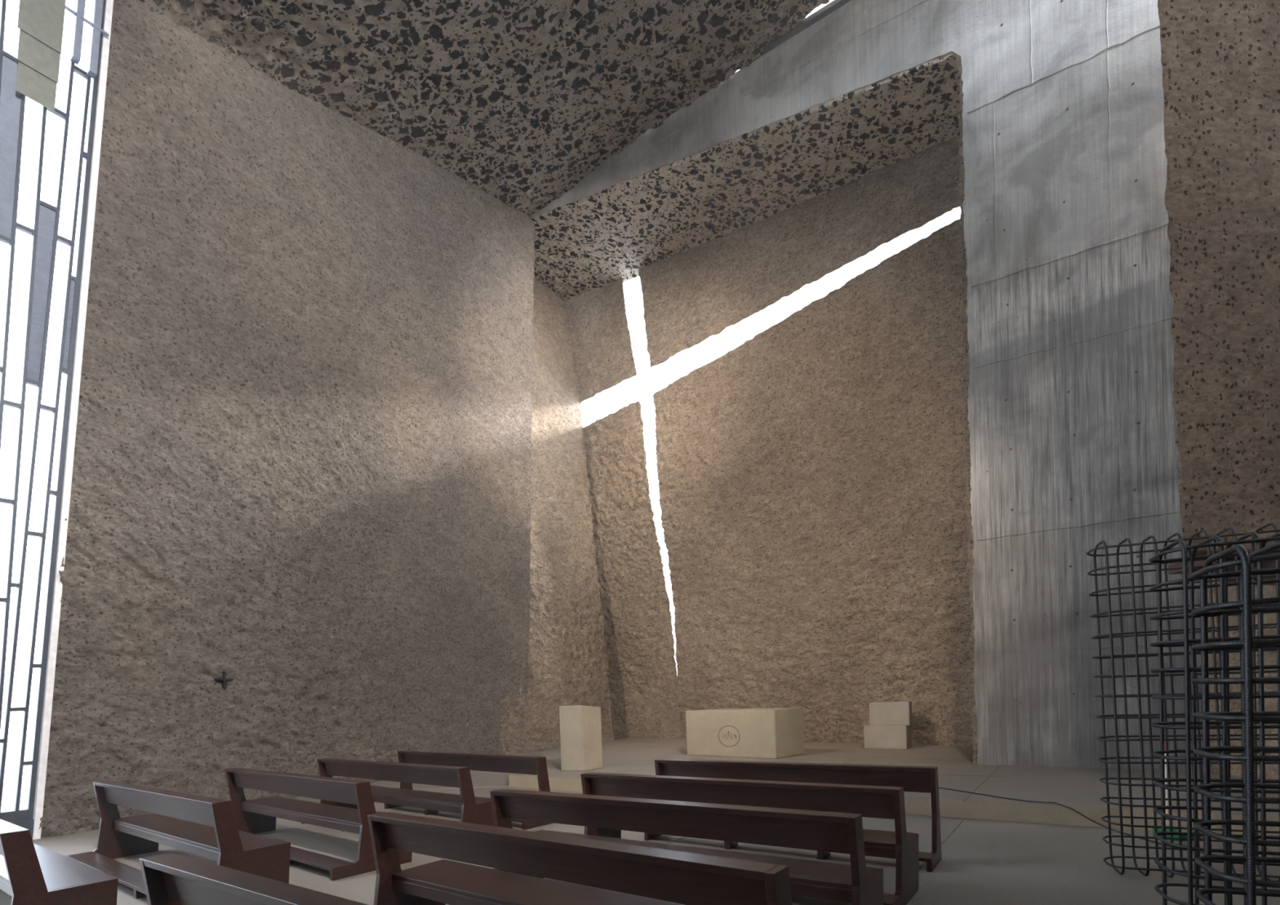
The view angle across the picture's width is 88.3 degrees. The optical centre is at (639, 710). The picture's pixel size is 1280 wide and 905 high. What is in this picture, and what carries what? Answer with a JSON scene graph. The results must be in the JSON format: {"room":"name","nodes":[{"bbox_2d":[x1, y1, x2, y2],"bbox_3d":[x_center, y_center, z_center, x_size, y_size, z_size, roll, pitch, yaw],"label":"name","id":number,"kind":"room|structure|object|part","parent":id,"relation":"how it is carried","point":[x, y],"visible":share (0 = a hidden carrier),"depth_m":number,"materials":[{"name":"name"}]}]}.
{"room":"church","nodes":[
{"label":"church","id":0,"kind":"room"},
{"bbox_2d":[38,0,534,838],"bbox_3d":[-4.942,-5.085,11.968,1.506,12.999,9.821,-1,1,29],"label":"wall","id":1,"kind":"structure","parent":0,"point":[302,474],"depth_m":10.22,"materials":[{"name":"brown paint"}]},
{"bbox_2d":[0,0,109,839],"bbox_3d":[-7.371,-4.447,7.296,0.816,12.000,2.965,-1,2,40],"label":"window","id":2,"kind":"structure","parent":1,"relation":"in","point":[44,233],"depth_m":7.75,"materials":[{"name":"white glass"}]},
{"bbox_3d":[-7.347,-1.263,7.541,0.058,0.045,0.173,-1,1,34],"label":"rail","id":3,"kind":"part","parent":2,"relation":"part of","materials":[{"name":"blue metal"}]},
{"bbox_3d":[-7.216,-5.329,7.444,0.058,0.045,0.201,-1,1,34],"label":"rail","id":4,"kind":"part","parent":2,"relation":"part of","materials":[{"name":"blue metal"}]},
{"bbox_3d":[-7.281,-2.397,7.558,0.058,0.045,0.177,-1,1,34],"label":"rail","id":5,"kind":"part","parent":2,"relation":"part of","materials":[{"name":"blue metal"}]},
{"bbox_3d":[-7.376,1.252,7.679,0.063,0.135,0.173,-1,1,34],"label":"rail","id":6,"kind":"part","parent":2,"relation":"part of","materials":[{"name":"blue metal"}]},
{"bbox_3d":[-7.101,-7.365,7.467,0.058,0.045,0.211,-1,1,34],"label":"rail","id":7,"kind":"part","parent":2,"relation":"part of","materials":[{"name":"blue metal"}]},
{"bbox_3d":[-7.148,-6.355,7.450,0.347,2.030,0.117,-2,1,-21],"label":"louvre panel","id":8,"kind":"part","parent":2,"relation":"part of","materials":[{"name":"stone"}]},
{"bbox_3d":[-7.216,-3.510,7.574,0.058,0.045,0.180,-1,1,34],"label":"rail","id":9,"kind":"part","parent":2,"relation":"part of","materials":[{"name":"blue metal"}]},
{"bbox_3d":[-7.261,-1.449,7.655,0.058,0.045,0.104,-1,1,34],"label":"rail","id":10,"kind":"part","parent":2,"relation":"part of","materials":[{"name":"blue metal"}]},
{"bbox_3d":[-7.288,-0.008,7.718,0.058,0.045,0.164,-1,1,34],"label":"rail","id":11,"kind":"part","parent":2,"relation":"part of","materials":[{"name":"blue metal"}]},
{"bbox_3d":[-7.744,1.454,7.159,0.104,0.240,1.823,-1,1,34],"label":"sill","id":12,"kind":"part","parent":2,"relation":"part of","materials":[{"name":"blue metal"}]},
{"bbox_3d":[-7.296,1.247,7.796,0.063,0.135,0.136,-1,1,34],"label":"rail","id":13,"kind":"part","parent":2,"relation":"part of","materials":[{"name":"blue metal"}]},
{"bbox_3d":[-7.097,-5.546,7.603,0.058,0.045,0.187,-1,1,34],"label":"rail","id":14,"kind":"part","parent":2,"relation":"part of","materials":[{"name":"blue metal"}]},
{"bbox_3d":[-7.254,0.629,7.813,0.058,0.045,0.123,-1,1,34],"label":"rail","id":15,"kind":"part","parent":2,"relation":"part of","materials":[{"name":"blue metal"}]},
{"bbox_3d":[-7.107,-3.827,7.711,0.058,0.045,0.148,-1,1,34],"label":"rail","id":16,"kind":"part","parent":2,"relation":"part of","materials":[{"name":"blue metal"}]},
{"bbox_3d":[-7.144,-2.076,7.782,0.058,0.045,0.164,-1,1,34],"label":"rail","id":17,"kind":"part","parent":2,"relation":"part of","materials":[{"name":"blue metal"}]},
{"bbox_3d":[-7.176,-0.525,7.846,0.058,0.045,0.116,-1,1,34],"label":"rail","id":18,"kind":"part","parent":2,"relation":"part of","materials":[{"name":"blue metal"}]},
{"bbox_2d":[15,0,66,111],"bbox_3d":[-6.847,-7.668,7.561,0.144,1.390,0.491,-1,1,34],"label":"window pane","id":19,"kind":"object","parent":2,"relation":"hanging from","point":[40,24],"visible":1,"depth_m":7.55,"materials":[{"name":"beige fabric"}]},
{"bbox_3d":[-7.022,-4.884,7.729,0.353,2.090,0.090,-3,1,-27],"label":"louvre panel","id":20,"kind":"part","parent":2,"relation":"part of","materials":[{"name":"stone"}]},
{"bbox_3d":[-7.039,-3.582,7.828,0.058,0.045,0.164,-1,1,34],"label":"rail","id":21,"kind":"part","parent":2,"relation":"part of","materials":[{"name":"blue metal"}]},
{"bbox_3d":[-6.972,-5.925,7.760,0.058,0.045,0.187,-1,1,34],"label":"rail","id":22,"kind":"part","parent":2,"relation":"part of","materials":[{"name":"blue metal"}]},
{"bbox_3d":[-7.035,-2.603,7.905,0.058,0.045,0.103,-1,1,34],"label":"rail","id":23,"kind":"part","parent":2,"relation":"part of","materials":[{"name":"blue metal"}]},
{"bbox_3d":[-6.898,-7.069,7.786,0.058,0.045,0.208,-1,1,34],"label":"rail","id":24,"kind":"part","parent":2,"relation":"part of","materials":[{"name":"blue metal"}]},
{"bbox_3d":[-6.897,-5.620,7.891,0.058,0.045,0.164,-1,1,34],"label":"rail","id":25,"kind":"part","parent":2,"relation":"part of","materials":[{"name":"blue metal"}]},
{"bbox_3d":[-6.934,-4.088,7.947,0.058,0.045,0.094,-1,1,34],"label":"rail","id":26,"kind":"part","parent":2,"relation":"part of","materials":[{"name":"blue metal"}]},
{"bbox_3d":[-6.889,-4.658,7.957,0.186,1.120,0.045,-3,1,-27],"label":"louvre panel","id":27,"kind":"part","parent":2,"relation":"part of","materials":[{"name":"stone"}]},
{"bbox_3d":[-6.632,-9.114,7.884,0.414,2.750,0.122,-3,1,-25],"label":"post","id":28,"kind":"part","parent":2,"relation":"part of","materials":[{"name":"metal"}]},
{"bbox_3d":[-6.752,-7.698,7.955,0.058,0.045,0.164,-1,1,34],"label":"rail","id":29,"kind":"part","parent":2,"relation":"part of","materials":[{"name":"blue metal"}]},
{"bbox_3d":[-6.753,-6.748,8.022,0.058,0.045,0.077,-1,1,34],"label":"rail","id":30,"kind":"part","parent":2,"relation":"part of","materials":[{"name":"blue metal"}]},
{"bbox_3d":[-7.007,-8.216,7.322,0.026,0.025,1.802,-1,1,34],"label":"tie rod","id":31,"kind":"part","parent":2,"relation":"part of","materials":[{"name":"metal"}]},
{"bbox_3d":[-6.544,-9.095,8.015,0.420,2.800,0.122,-3,1,-25],"label":"post","id":32,"kind":"part","parent":2,"relation":"part of","materials":[{"name":"stone"}]},
{"bbox_2d":[29,0,113,839],"bbox_3d":[-6.932,-4.580,8.105,1.584,12.200,0.342,-3,1,-25],"label":"trim","id":33,"kind":"structure","parent":1,"relation":"attached to","point":[68,472],"depth_m":7.98,"materials":[{"name":"white paint"}]},
{"bbox_2d":[213,671,233,688],"bbox_3d":[-6.090,-0.443,9.647,0.070,0.230,0.240,-1,1,29],"label":"wall cross","id":34,"kind":"object","parent":1,"relation":"attached to","point":[224,679],"visible":1,"depth_m":9.63,"materials":[{"name":"metal"}]},
{"bbox_2d":[137,0,829,216],"bbox_3d":[0.924,-10.669,7.982,13.866,3.752,9.498,-1,1,28],"label":"ceiling","id":35,"kind":"structure","parent":0,"point":[520,100],"depth_m":10.87,"materials":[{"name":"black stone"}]},
{"bbox_2d":[744,0,851,66],"bbox_3d":[4.322,-12.100,9.703,6.800,0.545,1.200,-1,1,34],"label":"window","id":36,"kind":"structure","parent":35,"relation":"attached to","point":[834,5],"depth_m":11.35,"materials":[{"name":"white glass"}]},
{"bbox_2d":[499,275,614,755],"bbox_3d":[-2.660,-5.431,17.100,1.490,12.987,4.706,-1,1,28],"label":"wall","id":37,"kind":"structure","parent":0,"point":[568,664],"depth_m":17.52,"materials":[{"name":"beige paint"}]},
{"bbox_2d":[0,781,1279,904],"bbox_3d":[0.547,1.344,11.532,29.000,0.300,37.000,-2,1,0],"label":"floor","id":38,"kind":"structure","parent":0,"point":[984,862],"depth_m":5.61,"materials":[{"name":"grey concrete"}]},
{"bbox_2d":[0,819,118,904],"bbox_3d":[-4.777,1.126,4.820,2.940,0.791,0.776,-1,2,37],"label":"pew","id":39,"kind":"object","parent":38,"relation":"on","point":[31,873],"visible":1,"depth_m":4.07,"materials":[{"name":"brown wood"}]},
{"bbox_3d":[-4.780,1.186,4.815,2.864,0.071,0.030,-1,2,37],"label":"seat rail","id":40,"kind":"part","parent":39,"relation":"part of","materials":[{"name":"brown wood"}]},
{"bbox_3d":[-4.841,0.751,4.743,2.864,0.034,0.133,-1,2,37],"label":"rail","id":41,"kind":"part","parent":39,"relation":"part of","materials":[{"name":"brown wood"}]},
{"bbox_3d":[-4.668,1.128,4.966,2.864,0.029,0.409,-1,2,37],"label":"seat","id":42,"kind":"part","parent":39,"relation":"part of","materials":[{"name":"brown wood"}]},
{"bbox_2d":[66,780,290,898],"bbox_3d":[-4.164,1.084,5.794,2.940,0.791,0.776,-1,2,37],"label":"pew","id":43,"kind":"object","parent":38,"relation":"on","point":[206,827],"visible":0.75,"depth_m":5.58,"materials":[{"name":"brown wood"}]},
{"bbox_3d":[-5.318,1.105,6.673,0.038,0.790,0.776,-1,2,37],"label":"panel","id":44,"kind":"part","parent":43,"relation":"part of","materials":[{"name":"brown wood"}]},
{"bbox_3d":[-4.229,0.709,5.718,2.864,0.034,0.133,-1,2,37],"label":"rail","id":45,"kind":"part","parent":43,"relation":"part of","materials":[{"name":"brown wood"}]},
{"bbox_3d":[-4.167,1.144,5.789,2.864,0.071,0.030,-1,2,37],"label":"seat rail","id":46,"kind":"part","parent":43,"relation":"part of","materials":[{"name":"brown wood"}]},
{"bbox_3d":[-4.054,1.086,5.939,2.864,0.029,0.409,-1,2,37],"label":"seat","id":47,"kind":"part","parent":43,"relation":"part of","materials":[{"name":"brown wood"}]},
{"bbox_3d":[-3.010,1.064,4.915,0.038,0.790,0.776,-1,2,37],"label":"panel","id":48,"kind":"part","parent":43,"relation":"part of","materials":[{"name":"brown wood"}]},
{"bbox_2d":[139,853,368,904],"bbox_3d":[-1.107,1.052,2.402,2.690,0.791,0.776,-1,2,35],"label":"pew","id":49,"kind":"object","parent":38,"relation":"on","point":[169,878],"visible":1,"depth_m":2.75,"materials":[{"name":"brown wood"}]},
{"bbox_3d":[-2.193,1.073,3.163,0.038,0.790,0.776,-1,2,35],"label":"panel","id":50,"kind":"part","parent":49,"relation":"part of","materials":[{"name":"brown wood"}]},
{"bbox_2d":[224,768,412,880],"bbox_3d":[-3.489,1.041,6.734,2.940,0.791,0.776,-1,2,39],"label":"pew","id":51,"kind":"object","parent":38,"relation":"on","point":[254,816],"visible":0.66,"depth_m":6.44,"materials":[{"name":"brown wood"}]},
{"bbox_3d":[-4.620,1.060,7.642,0.038,0.790,0.776,-1,2,39],"label":"panel","id":52,"kind":"part","parent":51,"relation":"part of","materials":[{"name":"brown wood"}]},
{"bbox_3d":[-3.555,0.666,6.659,2.864,0.034,0.133,-1,2,39],"label":"rail","id":53,"kind":"part","parent":51,"relation":"part of","materials":[{"name":"brown wood"}]},
{"bbox_3d":[-3.492,1.101,6.729,2.864,0.071,0.030,-1,2,39],"label":"seat rail","id":54,"kind":"part","parent":51,"relation":"part of","materials":[{"name":"brown wood"}]},
{"bbox_3d":[-3.375,1.043,6.875,2.864,0.029,0.409,-1,2,39],"label":"seat","id":55,"kind":"part","parent":51,"relation":"part of","materials":[{"name":"brown wood"}]},
{"bbox_3d":[-2.358,1.022,5.825,0.038,0.790,0.776,-1,2,39],"label":"panel","id":56,"kind":"part","parent":51,"relation":"part of","materials":[{"name":"brown wood"}]},
{"bbox_2d":[301,758,494,831],"bbox_3d":[-2.877,0.999,7.682,2.940,0.791,0.776,-1,2,38],"label":"pew","id":57,"kind":"object","parent":38,"relation":"on","point":[473,809],"visible":0.47,"depth_m":7.33,"materials":[{"name":"brown wood"}]},
{"bbox_3d":[-4.020,1.020,8.575,0.038,0.790,0.776,-1,2,38],"label":"panel","id":58,"kind":"part","parent":57,"relation":"part of","materials":[{"name":"brown wood"}]},
{"bbox_3d":[-2.942,0.624,7.606,2.864,0.034,0.133,-1,2,38],"label":"rail","id":59,"kind":"part","parent":57,"relation":"part of","materials":[{"name":"brown wood"}]},
{"bbox_3d":[-2.879,1.059,7.677,2.864,0.071,0.030,-1,2,38],"label":"seat rail","id":60,"kind":"part","parent":57,"relation":"part of","materials":[{"name":"brown wood"}]},
{"bbox_3d":[-2.765,1.001,7.825,2.864,0.029,0.409,-1,2,38],"label":"seat","id":61,"kind":"part","parent":57,"relation":"part of","materials":[{"name":"brown wood"}]},
{"bbox_3d":[-1.733,0.979,6.789,0.038,0.790,0.776,-1,2,38],"label":"panel","id":62,"kind":"part","parent":57,"relation":"part of","materials":[{"name":"brown wood"}]},
{"bbox_2d":[384,750,553,830],"bbox_3d":[-2.308,0.962,8.490,2.940,0.791,0.460,-1,2,39],"label":"pew","id":63,"kind":"object","parent":38,"relation":"on","point":[527,765],"visible":0.53,"depth_m":8.25,"materials":[{"name":"brown wood"}]},
{"bbox_3d":[-3.438,0.982,9.401,0.038,0.790,0.460,-1,2,39],"label":"panel","id":64,"kind":"part","parent":63,"relation":"part of","materials":[{"name":"brown wood"}]},
{"bbox_3d":[-2.276,0.581,8.538,2.864,0.034,0.133,-1,2,39],"label":"rail","id":65,"kind":"part","parent":63,"relation":"part of","materials":[{"name":"brown wood"}]},
{"bbox_3d":[-1.179,0.943,7.579,0.038,0.790,0.460,-1,2,39],"label":"panel","id":66,"kind":"part","parent":63,"relation":"part of","materials":[{"name":"brown wood"}]},
{"bbox_2d":[367,812,792,904],"bbox_3d":[-0.482,1.010,3.352,2.690,0.791,0.776,-1,2,37],"label":"pew","id":67,"kind":"object","parent":38,"relation":"on","point":[686,878],"visible":1,"depth_m":3.39,"materials":[{"name":"brown wood"}]},
{"bbox_3d":[-1.546,1.030,4.143,0.038,0.790,0.776,-1,2,37],"label":"panel","id":68,"kind":"part","parent":67,"relation":"part of","materials":[{"name":"brown wood"}]},
{"bbox_3d":[-0.485,1.070,3.346,2.614,0.071,0.030,-1,2,37],"label":"seat rail","id":69,"kind":"part","parent":67,"relation":"part of","materials":[{"name":"brown wood"}]},
{"bbox_3d":[-0.374,1.012,3.497,2.614,0.029,0.409,-1,2,37],"label":"seat","id":70,"kind":"part","parent":67,"relation":"part of","materials":[{"name":"brown wood"}]},
{"bbox_3d":[0.581,0.991,2.560,0.038,0.790,0.776,-1,2,37],"label":"panel","id":71,"kind":"part","parent":67,"relation":"part of","materials":[{"name":"brown wood"}]},
{"bbox_2d":[489,788,883,904],"bbox_3d":[0.095,0.970,4.295,2.690,0.791,0.776,-1,1,34],"label":"pew","id":72,"kind":"object","parent":38,"relation":"on","point":[855,883],"visible":0.59,"depth_m":3.95,"materials":[{"name":"brown wood"}]},
{"bbox_3d":[-1.004,0.992,5.037,0.038,0.790,0.776,-1,1,34],"label":"panel","id":73,"kind":"part","parent":72,"relation":"part of","materials":[{"name":"brown wood"}]},
{"bbox_3d":[0.034,0.595,4.216,2.614,0.034,0.133,-1,1,34],"label":"rail","id":74,"kind":"part","parent":72,"relation":"part of","materials":[{"name":"brown wood"}]},
{"bbox_3d":[0.196,0.972,4.445,2.614,0.029,0.409,-1,1,34],"label":"seat","id":75,"kind":"part","parent":72,"relation":"part of","materials":[{"name":"brown wood"}]},
{"bbox_3d":[0.092,1.030,4.290,2.614,0.071,0.030,-1,1,34],"label":"seat rail","id":76,"kind":"part","parent":72,"relation":"part of","materials":[{"name":"brown wood"}]},
{"bbox_3d":[1.193,0.948,3.553,0.038,0.790,0.776,-1,1,34],"label":"panel","id":77,"kind":"part","parent":72,"relation":"part of","materials":[{"name":"brown wood"}]},
{"bbox_2d":[580,772,919,904],"bbox_3d":[0.681,0.930,5.196,2.690,0.791,0.776,-1,1,35],"label":"pew","id":78,"kind":"object","parent":38,"relation":"on","point":[868,801],"visible":0.48,"depth_m":4.77,"materials":[{"name":"brown wood"}]},
{"bbox_3d":[-0.410,0.952,5.949,0.038,0.790,0.776,-1,1,35],"label":"panel","id":79,"kind":"part","parent":78,"relation":"part of","materials":[{"name":"brown wood"}]},
{"bbox_3d":[0.619,0.555,5.117,2.614,0.034,0.133,-1,1,35],"label":"rail","id":80,"kind":"part","parent":78,"relation":"part of","materials":[{"name":"brown wood"}]},
{"bbox_3d":[0.678,0.990,5.190,2.614,0.071,0.030,-1,1,35],"label":"seat rail","id":81,"kind":"part","parent":78,"relation":"part of","materials":[{"name":"brown wood"}]},
{"bbox_3d":[0.784,0.932,5.345,2.614,0.029,0.409,-1,1,35],"label":"seat","id":82,"kind":"part","parent":78,"relation":"part of","materials":[{"name":"brown wood"}]},
{"bbox_3d":[1.771,0.909,4.441,0.038,0.790,0.776,-1,1,35],"label":"panel","id":83,"kind":"part","parent":78,"relation":"part of","materials":[{"name":"brown wood"}]},
{"bbox_2d":[644,759,942,872],"bbox_3d":[1.279,0.890,6.091,2.690,0.791,0.460,-1,1,34],"label":"pew","id":84,"kind":"object","parent":38,"relation":"on","point":[911,778],"visible":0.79,"depth_m":5.88,"materials":[{"name":"brown wood"}]},
{"bbox_3d":[0.175,0.913,6.825,0.038,0.790,0.460,-1,1,34],"label":"panel","id":85,"kind":"part","parent":84,"relation":"part of","materials":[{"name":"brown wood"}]},
{"bbox_3d":[1.306,0.509,6.143,2.614,0.034,0.133,-1,1,34],"label":"rail","id":86,"kind":"part","parent":84,"relation":"part of","materials":[{"name":"brown wood"}]},
{"bbox_3d":[2.383,0.869,5.357,0.038,0.790,0.460,-1,1,34],"label":"panel","id":87,"kind":"part","parent":84,"relation":"part of","materials":[{"name":"brown wood"}]},
{"bbox_2d":[938,787,1221,855],"bbox_3d":[4.137,1.055,6.759,0.519,0.234,4.756,-3,1,-30],"label":"cable","id":88,"kind":"object","parent":38,"relation":"on","point":[1073,810],"visible":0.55,"depth_m":6.63,"materials":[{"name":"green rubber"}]},
{"bbox_2d":[1152,741,1202,841],"bbox_3d":[4.875,0.714,5.992,0.260,0.900,0.240,-2,1,-11],"label":"broom","id":89,"kind":"object","parent":38,"relation":"on","point":[1165,760],"visible":0.26,"depth_m":5.96,"materials":[{"name":"green plastic"}]},
{"bbox_3d":[4.768,0.728,5.971,0.026,0.680,0.026,-2,1,-11],"label":"handle","id":90,"kind":"part","parent":89,"relation":"part of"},
{"bbox_2d":[1086,523,1279,881],"bbox_3d":[4.262,-0.036,4.634,1.838,2.477,0.377,-1,1,23],"label":"cage","id":91,"kind":"object","parent":38,"relation":"on","point":[1111,635],"visible":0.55,"depth_m":4.78,"materials":[{"name":"metal"}]},
{"bbox_2d":[1148,532,1279,904],"bbox_3d":[3.599,0.158,3.400,1.521,2.193,0.443,-1,1,23],"label":"cage","id":92,"kind":"object","parent":38,"relation":"on","point":[1224,696],"visible":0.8,"depth_m":3.52,"materials":[{"name":"metal"}]},
{"bbox_2d":[1190,541,1279,904],"bbox_3d":[2.861,0.324,2.449,1.225,1.958,0.478,-1,1,23],"label":"cage","id":93,"kind":"object","parent":38,"relation":"on","point":[1247,716],"visible":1,"depth_m":2.65,"materials":[{"name":"metal"}]},
{"bbox_2d":[531,53,959,301],"bbox_3d":[1.444,-11.070,14.502,11.841,2.221,3.392,-1,1,34],"label":"ceiling","id":94,"kind":"structure","parent":0,"point":[601,239],"depth_m":13.29,"materials":[{"name":"stone"}]},
{"bbox_2d":[563,136,960,402],"bbox_3d":[1.339,-10.496,15.933,14.535,3.285,0.857,-1,2,43],"label":"wall","id":95,"kind":"structure","parent":0,"point":[691,296],"depth_m":14.78,"materials":[{"name":"beige paint"}]},
{"bbox_2d":[582,218,973,746],"bbox_3d":[2.253,-4.031,16.820,14.547,9.828,1.994,-1,2,43],"label":"wall","id":96,"kind":"structure","parent":0,"point":[811,473],"depth_m":14.99,"materials":[{"name":"beige paint"}]},
{"bbox_2d":[369,737,1279,839],"bbox_3d":[3.941,0.903,14.972,27.960,0.200,16.728,-1,1,34],"label":"raised platform","id":97,"kind":"structure","parent":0,"point":[1080,789],"depth_m":8.71,"materials":[{"name":"grey concrete"}]},
{"bbox_2d":[559,705,602,771],"bbox_3d":[-1.034,0.480,11.582,0.460,1.134,0.600,-1,1,34],"label":"ambo","id":98,"kind":"object","parent":97,"relation":"on","point":[580,728],"visible":1,"depth_m":11.39,"materials":[{"name":"stone"}]},
{"bbox_2d":[685,707,804,759],"bbox_3d":[2.094,0.444,13.326,2.130,0.915,1.054,-1,2,43],"label":"altar","id":99,"kind":"object","parent":97,"relation":"on","point":[752,733],"visible":1,"depth_m":12.79,"materials":[{"name":"stone"}]},
{"bbox_2d":[863,701,912,749],"bbox_3d":[5.170,0.312,13.743,0.850,0.950,0.630,-1,1,31],"label":"chair","id":100,"kind":"object","parent":97,"relation":"on","point":[889,727],"visible":1,"depth_m":13.58,"materials":[{"name":"grey stone"}]},
{"bbox_3d":[5.167,0.547,13.749,0.830,0.480,0.620,-1,1,31],"label":"seat","id":101,"kind":"part","parent":100,"relation":"part of","materials":[{"name":"grey stone"}]},
{"bbox_3d":[5.261,0.082,13.842,0.790,0.500,0.350,-1,1,31],"label":"backrest","id":102,"kind":"part","parent":100,"relation":"part of","materials":[{"name":"grey stone"}]},
{"bbox_2d":[531,0,1203,770],"bbox_3d":[2.695,-5.409,12.179,12.500,12.820,0.550,-1,1,34],"label":"wall","id":103,"kind":"structure","parent":0,"point":[1047,155],"depth_m":9.62,"materials":[{"name":"concrete"}]},
{"bbox_2d":[573,0,1180,768],"bbox_3d":[3.028,-5.448,11.605,11.101,12.700,0.031,-1,1,34],"label":"panel joints","id":104,"kind":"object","parent":103,"relation":"attached to","point":[1108,48],"depth_m":9.53,"materials":[{"name":"concrete"}]},
{"bbox_2d":[997,0,1202,701],"bbox_3d":[6.431,-5.155,9.297,2.325,10.143,0.020,-1,1,34],"label":"trim","id":105,"kind":"structure","parent":103,"relation":"attached to","point":[1061,1],"depth_m":9.48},
{"bbox_2d":[957,55,977,764],"bbox_3d":[6.265,-4.729,11.618,0.537,11.169,3.596,-1,1,34],"label":"wall","id":106,"kind":"structure","parent":0,"point":[961,186],"depth_m":10.26,"materials":[{"name":"beige paint"}]},
{"bbox_2d":[1157,0,1279,585],"bbox_3d":[6.674,-5.093,6.308,5.752,7.546,1.891,-2,1,-6],"label":"wall","id":107,"kind":"structure","parent":0,"point":[1220,59],"depth_m":5.19,"materials":[{"name":"brown paint"}]},
{"bbox_2d":[1168,557,1275,574],"bbox_3d":[4.985,-1.253,5.628,0.550,0.080,0.500,-2,1,0],"label":"trim","id":108,"kind":"structure","parent":107,"relation":"attached to","point":[1196,562],"depth_m":5.67,"materials":[{"name":"metal"}]},
{"bbox_2d":[1207,573,1278,784],"bbox_3d":[7.409,-1.204,7.403,0.454,4.219,3.173,-2,1,10],"label":"wall","id":109,"kind":"structure","parent":0,"point":[1268,591],"depth_m":8.12,"materials":[{"name":"paint"}]},
{"bbox_2d":[564,755,1275,883],"bbox_3d":[1.098,1.169,7.111,8.652,0.202,11.448,-1,1,34],"label":"trim","id":110,"kind":"structure","parent":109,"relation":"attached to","point":[797,756],"depth_m":8.30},
{"label":"outside","id":111,"kind":"structure","parent":0,"visible":0},
{"bbox_2d":[0,736,33,784],"bbox_3d":[-37.177,2.760,20.036,45.500,0.300,80.000,-2,1,0],"label":"ground","id":112,"kind":"structure","parent":111,"point":[13,743],"depth_m":28.21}
]}

